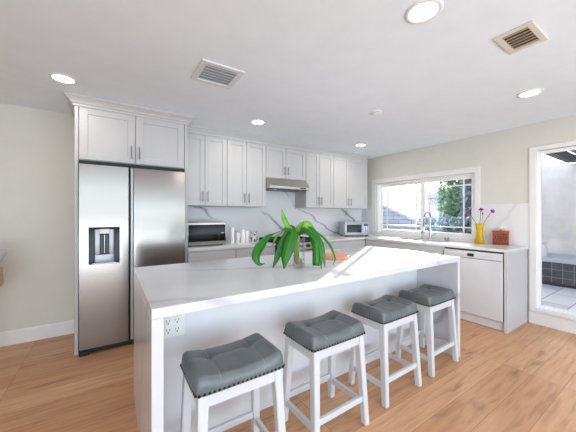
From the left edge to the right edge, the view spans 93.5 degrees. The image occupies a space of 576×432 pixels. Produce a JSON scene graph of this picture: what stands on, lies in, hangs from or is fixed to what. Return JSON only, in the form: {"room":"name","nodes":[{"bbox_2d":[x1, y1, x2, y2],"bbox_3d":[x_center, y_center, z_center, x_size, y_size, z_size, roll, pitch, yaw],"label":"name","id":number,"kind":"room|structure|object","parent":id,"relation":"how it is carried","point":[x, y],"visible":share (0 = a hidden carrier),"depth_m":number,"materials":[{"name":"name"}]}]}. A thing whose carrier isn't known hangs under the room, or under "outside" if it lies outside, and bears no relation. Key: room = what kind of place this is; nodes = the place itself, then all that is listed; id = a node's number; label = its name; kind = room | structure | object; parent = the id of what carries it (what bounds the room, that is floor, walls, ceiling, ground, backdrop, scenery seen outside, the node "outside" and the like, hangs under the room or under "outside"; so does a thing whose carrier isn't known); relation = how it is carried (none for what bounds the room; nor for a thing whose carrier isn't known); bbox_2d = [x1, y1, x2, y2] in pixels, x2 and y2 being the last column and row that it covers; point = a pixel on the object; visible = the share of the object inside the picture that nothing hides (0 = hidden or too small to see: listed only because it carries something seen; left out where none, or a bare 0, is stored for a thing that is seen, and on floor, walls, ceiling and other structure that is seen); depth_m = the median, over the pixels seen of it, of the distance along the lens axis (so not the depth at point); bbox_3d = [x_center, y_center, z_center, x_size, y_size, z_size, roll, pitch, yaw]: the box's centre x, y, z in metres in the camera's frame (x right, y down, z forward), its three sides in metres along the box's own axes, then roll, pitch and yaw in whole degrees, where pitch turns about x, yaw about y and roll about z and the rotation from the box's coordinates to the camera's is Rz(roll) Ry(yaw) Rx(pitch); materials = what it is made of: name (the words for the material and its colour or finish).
{"room":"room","nodes":[
{"label":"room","id":0,"kind":"room"},
{"bbox_2d":[64,91,194,354],"bbox_3d":[-1.696,0.097,2.994,1.134,2.391,0.684,0,0,-33],"label":"tall cabinet","id":1,"kind":"object","parent":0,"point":[105,130],"visible":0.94,"depth_m":2.68,"materials":[{"name":"paint"}]},
{"bbox_2d":[0,103,361,331],"bbox_3d":[-1.704,0.097,3.479,7.846,2.393,0.168,0,0,-33],"label":"wall","id":2,"kind":"structure","parent":0,"point":[37,145],"depth_m":2.85,"materials":[{"name":"paint"}]},
{"bbox_2d":[0,320,73,346],"bbox_3d":[-3.561,1.223,2.179,3.015,0.140,0.016,0,0,-33],"label":"baseboard","id":3,"kind":"structure","parent":2,"relation":"attached to","point":[12,337],"depth_m":2.80,"materials":[{"name":"paint"}]},
{"bbox_2d":[187,133,226,206],"bbox_3d":[-1.120,-0.562,3.552,0.562,0.890,0.345,0,0,-33],"label":"upper cabinet","id":4,"kind":"object","parent":2,"relation":"attached to","point":[206,155],"visible":0.91,"depth_m":3.44,"materials":[{"name":"paint"}]},
{"bbox_2d":[222,139,265,206],"bbox_3d":[-0.637,-0.562,3.866,0.582,0.890,0.345,0,0,-33],"label":"upper cabinet","id":5,"kind":"object","parent":2,"relation":"attached to","point":[246,162],"visible":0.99,"depth_m":3.73,"materials":[{"name":"paint"}]},
{"bbox_2d":[187,125,368,160],"bbox_3d":[0.018,-1.053,4.303,3.330,0.092,0.365,0,0,-33],"label":"trim","id":6,"kind":"structure","parent":2,"relation":"attached to","point":[192,129],"depth_m":3.91,"materials":[{"name":"paint"}]},
{"bbox_2d":[266,145,305,180],"bbox_3d":[-0.091,-0.775,4.223,0.714,0.465,0.345,0,0,-33],"label":"upper cabinet","id":7,"kind":"object","parent":2,"relation":"attached to","point":[281,163],"visible":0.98,"depth_m":4.09,"materials":[{"name":"paint"}]},
{"bbox_2d":[266,178,309,191],"bbox_3d":[-0.068,-0.455,4.188,0.714,0.171,0.428,0,0,-33],"label":"range hood","id":8,"kind":"object","parent":2,"relation":"attached to","point":[272,184],"visible":0.91,"depth_m":4.04,"materials":[{"name":"metal"}]},
{"bbox_2d":[295,152,332,207],"bbox_3d":[0.455,-0.562,4.579,0.583,0.890,0.345,0,0,-33],"label":"upper cabinet","id":9,"kind":"object","parent":2,"relation":"attached to","point":[319,167],"visible":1,"depth_m":4.46,"materials":[{"name":"paint"}]},
{"bbox_2d":[322,156,366,208],"bbox_3d":[1.059,-0.562,4.973,0.851,0.890,0.345,0,0,-33],"label":"upper cabinet","id":10,"kind":"object","parent":2,"relation":"attached to","point":[349,175],"visible":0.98,"depth_m":4.83,"materials":[{"name":"paint"}]},
{"bbox_2d":[0,0,575,158],"bbox_3d":[0.160,-1.175,0.748,8.286,0.150,7.078,0,0,-33],"label":"ceiling","id":11,"kind":"structure","parent":0,"point":[316,71],"depth_m":1.93,"materials":[{"name":"paint"}]},
{"bbox_2d":[48,72,77,84],"bbox_3d":[-1.809,-1.095,2.183,0.190,0.009,0.190,0,0,-33],"label":"recessed light","id":12,"kind":"object","parent":11,"relation":"in","point":[59,77],"visible":1,"depth_m":2.17,"materials":[{"name":"paint"}]},
{"bbox_2d":[191,59,244,89],"bbox_3d":[-0.554,-1.092,2.127,0.325,0.016,0.330,0,0,-33],"label":"ceiling vent","id":13,"kind":"object","parent":11,"relation":"in","point":[208,72],"visible":1,"depth_m":2.11,"materials":[{"name":"white metal"}]},
{"bbox_2d":[250,119,265,124],"bbox_3d":[-0.355,-1.095,3.204,0.190,0.009,0.190,0,0,-33],"label":"recessed light","id":14,"kind":"object","parent":11,"relation":"in","point":[254,121],"visible":1,"depth_m":3.20,"materials":[{"name":"white"}]},
{"bbox_2d":[354,143,366,146],"bbox_3d":[1.140,-1.095,4.258,0.190,0.009,0.190,0,0,-33],"label":"recessed light","id":15,"kind":"object","parent":11,"relation":"in","point":[360,144],"visible":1,"depth_m":4.25,"materials":[{"name":"white"}]},
{"bbox_2d":[371,110,381,115],"bbox_3d":[0.943,-1.084,2.889,0.112,0.032,0.112,0,0,-33],"label":"smoke detector","id":16,"kind":"object","parent":11,"relation":"attached to","point":[375,112],"visible":1,"depth_m":2.86,"materials":[{"name":"white plastic"}]},
{"bbox_2d":[404,0,443,23],"bbox_3d":[0.731,-1.095,1.461,0.190,0.009,0.190,0,0,-33],"label":"recessed light","id":17,"kind":"object","parent":11,"relation":"in","point":[421,11],"visible":1,"depth_m":1.45,"materials":[{"name":"white"}]},
{"bbox_2d":[493,20,547,53],"bbox_3d":[1.444,-1.093,1.681,0.281,0.012,0.190,0,0,-33],"label":"ceiling vent","id":18,"kind":"object","parent":11,"relation":"in","point":[526,35],"visible":1,"depth_m":1.67,"materials":[{"name":"brown metal"}]},
{"bbox_2d":[516,88,543,97],"bbox_3d":[2.182,-1.095,2.443,0.190,0.009,0.190,0,0,-33],"label":"recessed light","id":19,"kind":"object","parent":11,"relation":"in","point":[531,92],"visible":1,"depth_m":2.44,"materials":[{"name":"white"}]},
{"bbox_2d":[0,319,575,431],"bbox_3d":[0.092,1.353,0.680,7.896,0.120,6.838,0,0,-33],"label":"floor","id":20,"kind":"structure","parent":0,"point":[522,379],"depth_m":1.99,"materials":[{"name":"brown wood"}]},
{"bbox_2d":[0,249,7,285],"bbox_3d":[-2.638,0.800,2.243,0.448,0.985,0.448,0,0,-33],"label":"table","id":21,"kind":"object","parent":20,"relation":"on","point":[3,252],"visible":1,"depth_m":2.34,"materials":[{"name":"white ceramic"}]},
{"bbox_2d":[0,249,7,262],"bbox_3d":[-2.638,0.385,2.243,0.448,0.155,0.448,0,0,-33],"label":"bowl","id":22,"kind":"object","parent":21,"relation":"on","point":[3,252],"depth_m":2.34,"materials":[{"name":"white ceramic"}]},
{"bbox_2d":[79,160,184,356],"bbox_3d":[-1.686,0.395,2.979,0.930,1.796,0.648,0,0,-33],"label":"refrigerator","id":23,"kind":"object","parent":20,"relation":"on","point":[131,216],"visible":0.84,"depth_m":2.63,"materials":[{"name":"metal"}]},
{"bbox_2d":[187,248,235,262],"bbox_3d":[-1.038,0.852,3.422,0.565,0.882,0.654,0,0,-33],"label":"base cabinet","id":24,"kind":"object","parent":20,"relation":"on","point":[207,255],"visible":0.02,"depth_m":3.17,"materials":[{"name":"paint"}]},
{"bbox_2d":[187,240,275,251],"bbox_3d":[-0.811,0.394,3.589,1.130,0.030,0.622,0,0,-33],"label":"countertop","id":25,"kind":"structure","parent":24,"relation":"on","point":[227,245],"depth_m":3.35,"materials":[{"name":"stone"}]},
{"bbox_2d":[187,221,225,246],"bbox_3d":[-1.094,0.234,3.489,0.478,0.288,0.400,0,0,-33],"label":"microwave","id":26,"kind":"object","parent":25,"relation":"on","point":[198,233],"visible":0.76,"depth_m":3.31,"materials":[{"name":"metal"}]},
{"bbox_2d":[230,227,233,243],"bbox_3d":[-0.744,0.271,3.598,0.059,0.215,0.059,0,0,-33],"label":"canister","id":27,"kind":"object","parent":25,"relation":"on","point":[231,228],"visible":1,"depth_m":3.57,"materials":[{"name":"white ceramic"}]},
{"bbox_2d":[236,232,239,242],"bbox_3d":[-0.673,0.306,3.644,0.045,0.145,0.045,0,0,-33],"label":"canister","id":28,"kind":"object","parent":25,"relation":"on","point":[237,233],"visible":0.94,"depth_m":3.63,"materials":[{"name":"white ceramic"}]},
{"bbox_2d":[240,228,244,242],"bbox_3d":[-0.615,0.275,3.694,0.067,0.207,0.067,0,0,-33],"label":"canister","id":29,"kind":"object","parent":25,"relation":"on","point":[242,232],"visible":1,"depth_m":3.66,"materials":[{"name":"white ceramic"}]},
{"bbox_2d":[245,231,248,242],"bbox_3d":[-0.564,0.301,3.739,0.047,0.155,0.047,0,0,-33],"label":"canister","id":30,"kind":"object","parent":25,"relation":"on","point":[246,232],"visible":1,"depth_m":3.72,"materials":[{"name":"white ceramic"}]},
{"bbox_2d":[250,232,258,242],"bbox_3d":[-0.468,0.306,3.745,0.109,0.145,0.090,0,0,21],"label":"mug","id":31,"kind":"object","parent":25,"relation":"on","point":[253,235],"visible":1,"depth_m":3.71,"materials":[{"name":"white ceramic"}]},
{"bbox_2d":[180,333,285,431],"bbox_3d":[-0.271,0.976,1.322,0.437,0.634,0.341,0,0,-33],"label":"bar stool","id":32,"kind":"object","parent":20,"relation":"on","point":[212,376],"visible":1,"depth_m":1.28,"materials":[{"name":"grey leather"}]},
{"bbox_2d":[181,333,283,398],"bbox_3d":[-0.271,0.700,1.322,0.429,0.080,0.300,0,0,-33],"label":"cushion","id":33,"kind":"object","parent":32,"relation":"on","point":[209,372],"depth_m":1.24,"materials":[{"name":"grey leather"}]},
{"bbox_2d":[235,246,274,257],"bbox_3d":[-0.565,0.852,3.730,0.561,0.882,0.654,0,0,-33],"label":"base cabinet","id":34,"kind":"object","parent":20,"relation":"on","point":[268,250],"visible":0.03,"depth_m":3.44,"materials":[{"name":"paint"}]},
{"bbox_2d":[257,236,311,252],"bbox_3d":[0.004,0.808,4.057,0.738,0.930,0.724,0,0,-33],"label":"range","id":35,"kind":"object","parent":20,"relation":"on","point":[305,245],"visible":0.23,"depth_m":3.86,"materials":[{"name":"metal"}]},
{"bbox_2d":[257,238,309,242],"bbox_3d":[-0.017,0.373,4.088,0.738,0.012,0.648,0,0,-33],"label":"cooktop","id":36,"kind":"object","parent":35,"relation":"in","point":[302,240],"depth_m":3.90,"materials":[{"name":"black metal"}]},
{"bbox_2d":[134,246,459,431],"bbox_3d":[0.228,0.836,2.211,2.526,0.914,1.035,0,0,-33],"label":"kitchen island","id":37,"kind":"object","parent":20,"relation":"on","point":[179,308],"visible":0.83,"depth_m":1.74,"materials":[{"name":"stone"}]},
{"bbox_2d":[165,316,179,335],"bbox_3d":[-0.633,0.608,1.487,0.080,0.096,0.004,0,0,-33],"label":"socket","id":38,"kind":"object","parent":37,"relation":"attached to","point":[172,323],"depth_m":1.49,"materials":[{"name":"white plastic"}]},
{"bbox_2d":[164,314,184,338],"bbox_3d":[-0.635,0.608,1.491,0.128,0.126,0.008,0,0,-33],"label":"outlet plate","id":39,"kind":"object","parent":37,"relation":"attached to","point":[174,326],"depth_m":1.49,"materials":[{"name":"white plastic"}]},
{"bbox_2d":[134,246,459,319],"bbox_3d":[0.228,0.400,2.211,2.526,0.043,1.035,0,0,-33],"label":"island countertop","id":40,"kind":"structure","parent":37,"relation":"on","point":[168,290],"depth_m":1.70,"materials":[{"name":"stone"}]},
{"bbox_2d":[252,209,335,268],"bbox_3d":[0.047,0.166,1.941,0.578,0.426,0.237,0,0,12],"label":"potted plant","id":41,"kind":"object","parent":40,"relation":"on","point":[288,242],"visible":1,"depth_m":1.91,"materials":[{"name":"green plant"}]},
{"bbox_2d":[325,252,348,259],"bbox_3d":[0.409,0.363,2.403,0.260,0.030,0.260,0,0,-33],"label":"serving board","id":42,"kind":"object","parent":40,"relation":"on","point":[329,256],"visible":0.7,"depth_m":2.31,"materials":[{"name":"brown wood"}]},
{"bbox_2d":[283,310,368,431],"bbox_3d":[0.227,0.976,1.688,0.437,0.634,0.341,0,0,-34],"label":"bar stool","id":43,"kind":"object","parent":20,"relation":"on","point":[330,333],"visible":0.98,"depth_m":1.64,"materials":[{"name":"white paint"}]},
{"bbox_2d":[284,310,364,352],"bbox_3d":[0.227,0.700,1.688,0.429,0.080,0.300,0,0,-34],"label":"cushion","id":44,"kind":"object","parent":43,"relation":"on","point":[329,330],"depth_m":1.61,"materials":[{"name":"grey leather"}]},
{"bbox_2d":[323,242,330,249],"bbox_3d":[0.399,0.852,4.359,0.244,0.882,0.654,0,0,-33],"label":"base cabinet","id":45,"kind":"object","parent":20,"relation":"on","point":[326,246],"visible":0.03,"depth_m":4.13,"materials":[{"name":"paint"}]},
{"bbox_2d":[330,239,364,248],"bbox_3d":[0.829,0.852,4.639,0.778,0.882,0.654,0,0,-33],"label":"base cabinet","id":46,"kind":"object","parent":20,"relation":"on","point":[361,242],"visible":0.07,"depth_m":4.39,"materials":[{"name":"paint"}]},
{"bbox_2d":[366,239,384,247],"bbox_3d":[1.660,0.852,4.592,0.654,0.882,0.378,0,0,-33],"label":"base cabinet","id":47,"kind":"object","parent":20,"relation":"on","point":[376,243],"visible":0.09,"depth_m":4.41,"materials":[{"name":"paint"}]},
{"bbox_2d":[348,294,421,408],"bbox_3d":[0.736,0.976,2.061,0.437,0.634,0.341,0,0,-34],"label":"bar stool","id":48,"kind":"object","parent":20,"relation":"on","point":[385,313],"visible":0.99,"depth_m":1.98,"materials":[{"name":"white paint"}]},
{"bbox_2d":[352,294,417,324],"bbox_3d":[0.736,0.700,2.061,0.429,0.080,0.300,0,0,-34],"label":"cushion","id":49,"kind":"object","parent":48,"relation":"on","point":[387,309],"depth_m":1.98,"materials":[{"name":"grey leather"}]},
{"bbox_2d":[385,241,445,254],"bbox_3d":[2.012,0.852,4.052,0.654,0.882,0.908,0,0,-33],"label":"base cabinet","id":50,"kind":"object","parent":20,"relation":"on","point":[394,245],"visible":0.02,"depth_m":3.83,"materials":[{"name":"paint"}]},
{"bbox_2d":[321,234,528,252],"bbox_3d":[1.518,0.394,3.922,1.643,0.030,2.607,0,0,-33],"label":"countertop","id":51,"kind":"structure","parent":50,"relation":"on","point":[455,244],"depth_m":3.73,"materials":[{"name":"stone"}]},
{"bbox_2d":[339,222,368,236],"bbox_3d":[1.191,0.251,4.884,0.450,0.255,0.317,0,0,-9],"label":"toaster oven","id":52,"kind":"object","parent":51,"relation":"on","point":[346,229],"visible":1,"depth_m":4.76,"materials":[{"name":"silver metal"}]},
{"bbox_2d":[423,212,435,239],"bbox_3d":[2.145,0.164,4.107,0.222,0.430,0.114,0,0,-33],"label":"faucet","id":53,"kind":"object","parent":51,"relation":"on","point":[430,233],"visible":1,"depth_m":4.16,"materials":[{"name":"silver metal"}]},
{"bbox_2d":[492,229,509,244],"bbox_3d":[2.715,0.281,3.459,0.172,0.194,0.112,0,0,41],"label":"wooden box","id":54,"kind":"object","parent":51,"relation":"on","point":[499,237],"visible":1,"depth_m":3.42,"materials":[{"name":"brown wood"}]},
{"bbox_3d":[2.531,0.247,3.579,0.118,0.262,0.118,0,0,-33],"label":"flower vase","id":55,"kind":"object","parent":51,"relation":"on","visible":0},
{"bbox_2d":[466,211,482,240],"bbox_3d":[2.490,0.152,3.628,0.048,0.415,0.200,0,0,-40],"label":"flower","id":56,"kind":"object","parent":55,"relation":"in","point":[467,212],"visible":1,"depth_m":3.66,"materials":[{"name":"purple plant"}]},
{"bbox_2d":[476,209,494,241],"bbox_3d":[2.579,0.142,3.537,0.054,0.433,0.198,0,0,-43],"label":"flower","id":57,"kind":"object","parent":55,"relation":"in","point":[493,210],"visible":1,"depth_m":3.51,"materials":[{"name":"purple plant"}]},
{"bbox_2d":[395,284,458,377],"bbox_3d":[1.230,0.976,2.408,0.437,0.634,0.341,0,0,-34],"label":"bar stool","id":58,"kind":"object","parent":20,"relation":"on","point":[428,298],"visible":0.94,"depth_m":2.35,"materials":[{"name":"white paint"}]},
{"bbox_2d":[398,284,454,306],"bbox_3d":[1.230,0.700,2.408,0.429,0.080,0.300,0,0,-34],"label":"cushion","id":59,"kind":"object","parent":58,"relation":"on","point":[425,295],"depth_m":2.32,"materials":[{"name":"grey leather"}]},
{"bbox_2d":[444,247,503,330],"bbox_3d":[2.428,0.853,3.394,0.596,0.871,0.618,0,0,-33],"label":"dishwasher","id":60,"kind":"object","parent":20,"relation":"on","point":[481,271],"visible":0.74,"depth_m":3.14,"materials":[{"name":"white metal"}]},
{"bbox_2d":[504,249,526,332],"bbox_3d":[2.634,0.852,3.130,0.607,0.882,0.030,0,0,-33],"label":"end panel","id":61,"kind":"object","parent":20,"relation":"on","point":[515,263],"visible":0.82,"depth_m":3.08,"materials":[{"name":"paint"}]},
{"bbox_2d":[362,114,575,321],"bbox_3d":[3.315,0.097,2.805,0.174,2.393,6.478,0,0,-33],"label":"wall","id":62,"kind":"structure","parent":0,"point":[502,156],"depth_m":3.56,"materials":[{"name":"paint"}]},
{"bbox_2d":[372,166,479,242],"bbox_3d":[2.182,-0.146,4.510,0.170,1.052,1.828,0,0,-33],"label":"window","id":63,"kind":"structure","parent":62,"relation":"in","point":[475,177],"depth_m":4.36,"materials":[{"name":"paint"}]},
{"bbox_2d":[382,184,420,230],"bbox_3d":[2.019,-0.127,4.841,0.012,0.790,0.785,0,0,-33],"label":"grille","id":64,"kind":"object","parent":63,"relation":"attached to","point":[393,185],"depth_m":4.95,"materials":[{"name":"white plastic"}]},
{"bbox_2d":[423,179,470,232],"bbox_3d":[2.426,-0.127,4.163,0.012,0.790,0.715,0,0,-33],"label":"grille","id":65,"kind":"object","parent":63,"relation":"attached to","point":[439,180],"depth_m":4.22,"materials":[{"name":"white plastic"}]},
{"bbox_2d":[500,226,506,230],"bbox_3d":[2.768,0.203,3.476,0.009,0.116,0.072,0,0,-33],"label":"wall outlet","id":66,"kind":"object","parent":62,"relation":"attached to","point":[504,228],"visible":0.59,"depth_m":3.47,"materials":[{"name":"white plastic"}]},
{"bbox_2d":[529,140,575,320],"bbox_3d":[3.484,0.166,2.473,0.134,1.956,1.958,0,0,-33],"label":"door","id":67,"kind":"structure","parent":62,"relation":"in","point":[535,153],"depth_m":3.22,"materials":[{"name":"paint"}]},
{"bbox_2d":[529,310,575,333],"bbox_3d":[3.965,1.219,1.660,0.016,0.148,3.850,0,0,-33],"label":"baseboard","id":68,"kind":"structure","parent":62,"relation":"attached to","point":[563,324],"depth_m":3.09,"materials":[{"name":"paint"}]},
{"label":"outside","id":69,"kind":"structure","parent":0,"visible":0},
{"bbox_2d":[542,284,575,311],"bbox_3d":[11.675,1.383,13.582,25.604,0.100,50.000,0,0,-33],"label":"ground","id":70,"kind":"structure","parent":69,"point":[553,296],"depth_m":4.38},
{"bbox_2d":[383,189,426,220],"bbox_3d":[3.671,0.203,11.287,0.120,2.260,4.300,0,0,-33],"label":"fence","id":71,"kind":"object","parent":70,"relation":"on","point":[395,202],"visible":0.13,"depth_m":10.03,"materials":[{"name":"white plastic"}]},
{"bbox_2d":[383,205,428,230],"bbox_3d":[3.123,0.423,8.393,0.200,1.820,2.550,0,0,-33],"label":"wall","id":72,"kind":"structure","parent":70,"relation":"on","point":[395,217],"depth_m":8.03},
{"bbox_2d":[419,215,440,230],"bbox_3d":[4.537,0.663,8.757,0.949,1.345,0.973,0,0,-1],"label":"shrub","id":73,"kind":"object","parent":70,"relation":"on","point":[426,218],"visible":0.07,"depth_m":8.58,"materials":[{"name":"blue plant"}]},
{"bbox_2d":[420,189,456,220],"bbox_3d":[8.459,-0.062,10.828,3.800,2.790,5.300,0,0,-33],"label":"house","id":74,"kind":"structure","parent":70,"relation":"on","point":[433,196],"depth_m":11.53,"materials":[{"name":"grey"}]},
{"bbox_2d":[431,215,456,231],"bbox_3d":[4.128,0.660,7.012,0.817,1.350,0.902,0,0,-33],"label":"shrub","id":75,"kind":"object","parent":70,"relation":"on","point":[440,220],"visible":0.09,"depth_m":6.99,"materials":[{"name":"blue plant"}]},
{"bbox_2d":[436,180,462,219],"bbox_3d":[4.920,-0.191,7.681,1.312,3.051,1.301,0,0,-33],"label":"shrub","id":76,"kind":"object","parent":70,"relation":"on","point":[452,194],"visible":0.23,"depth_m":7.55,"materials":[{"name":"green plant"}]},
{"bbox_2d":[437,216,470,233],"bbox_3d":[3.587,0.670,5.565,0.894,1.332,1.083,0,0,-33],"label":"shrub","id":77,"kind":"object","parent":70,"relation":"on","point":[458,222],"visible":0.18,"depth_m":5.52,"materials":[{"name":"green plant"}]},
{"bbox_2d":[458,179,470,220],"bbox_3d":[4.482,-0.141,6.243,1.226,2.950,0.988,0,0,-33],"label":"shrub","id":78,"kind":"object","parent":70,"relation":"on","point":[467,181],"visible":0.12,"depth_m":6.20,"materials":[{"name":"green plant"}]},
{"bbox_2d":[542,163,575,254],"bbox_3d":[7.096,0.143,3.582,0.200,2.380,6.250,0,0,-33],"label":"wall","id":79,"kind":"structure","parent":70,"relation":"on","point":[558,181],"depth_m":5.63,"materials":[{"name":"grey paint"}]},
{"bbox_2d":[544,150,575,162],"bbox_3d":[5.936,-1.117,2.348,3.070,0.220,5.450,0,0,-33],"label":"patio cover","id":80,"kind":"object","parent":79,"relation":"on","point":[567,157],"visible":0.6,"depth_m":4.92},
{"bbox_2d":[572,222,575,236],"bbox_3d":[5.803,0.283,5.353,0.029,0.300,0.270,0,0,-33],"label":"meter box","id":81,"kind":"object","parent":79,"relation":"attached to","point":[573,223],"visible":1,"depth_m":5.43,"materials":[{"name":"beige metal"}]},
{"bbox_2d":[542,253,575,288],"bbox_3d":[6.615,1.070,3.358,0.830,0.525,5.640,0,0,-33],"label":"planter","id":82,"kind":"object","parent":70,"relation":"on","point":[559,270],"visible":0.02,"depth_m":5.08,"materials":[{"name":"tile"}]},
{"bbox_2d":[542,241,547,255],"bbox_3d":[5.025,0.657,5.330,0.120,0.300,0.120,0,0,-33],"label":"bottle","id":83,"kind":"object","parent":82,"relation":"on","point":[544,248],"visible":0.7,"depth_m":5.28,"materials":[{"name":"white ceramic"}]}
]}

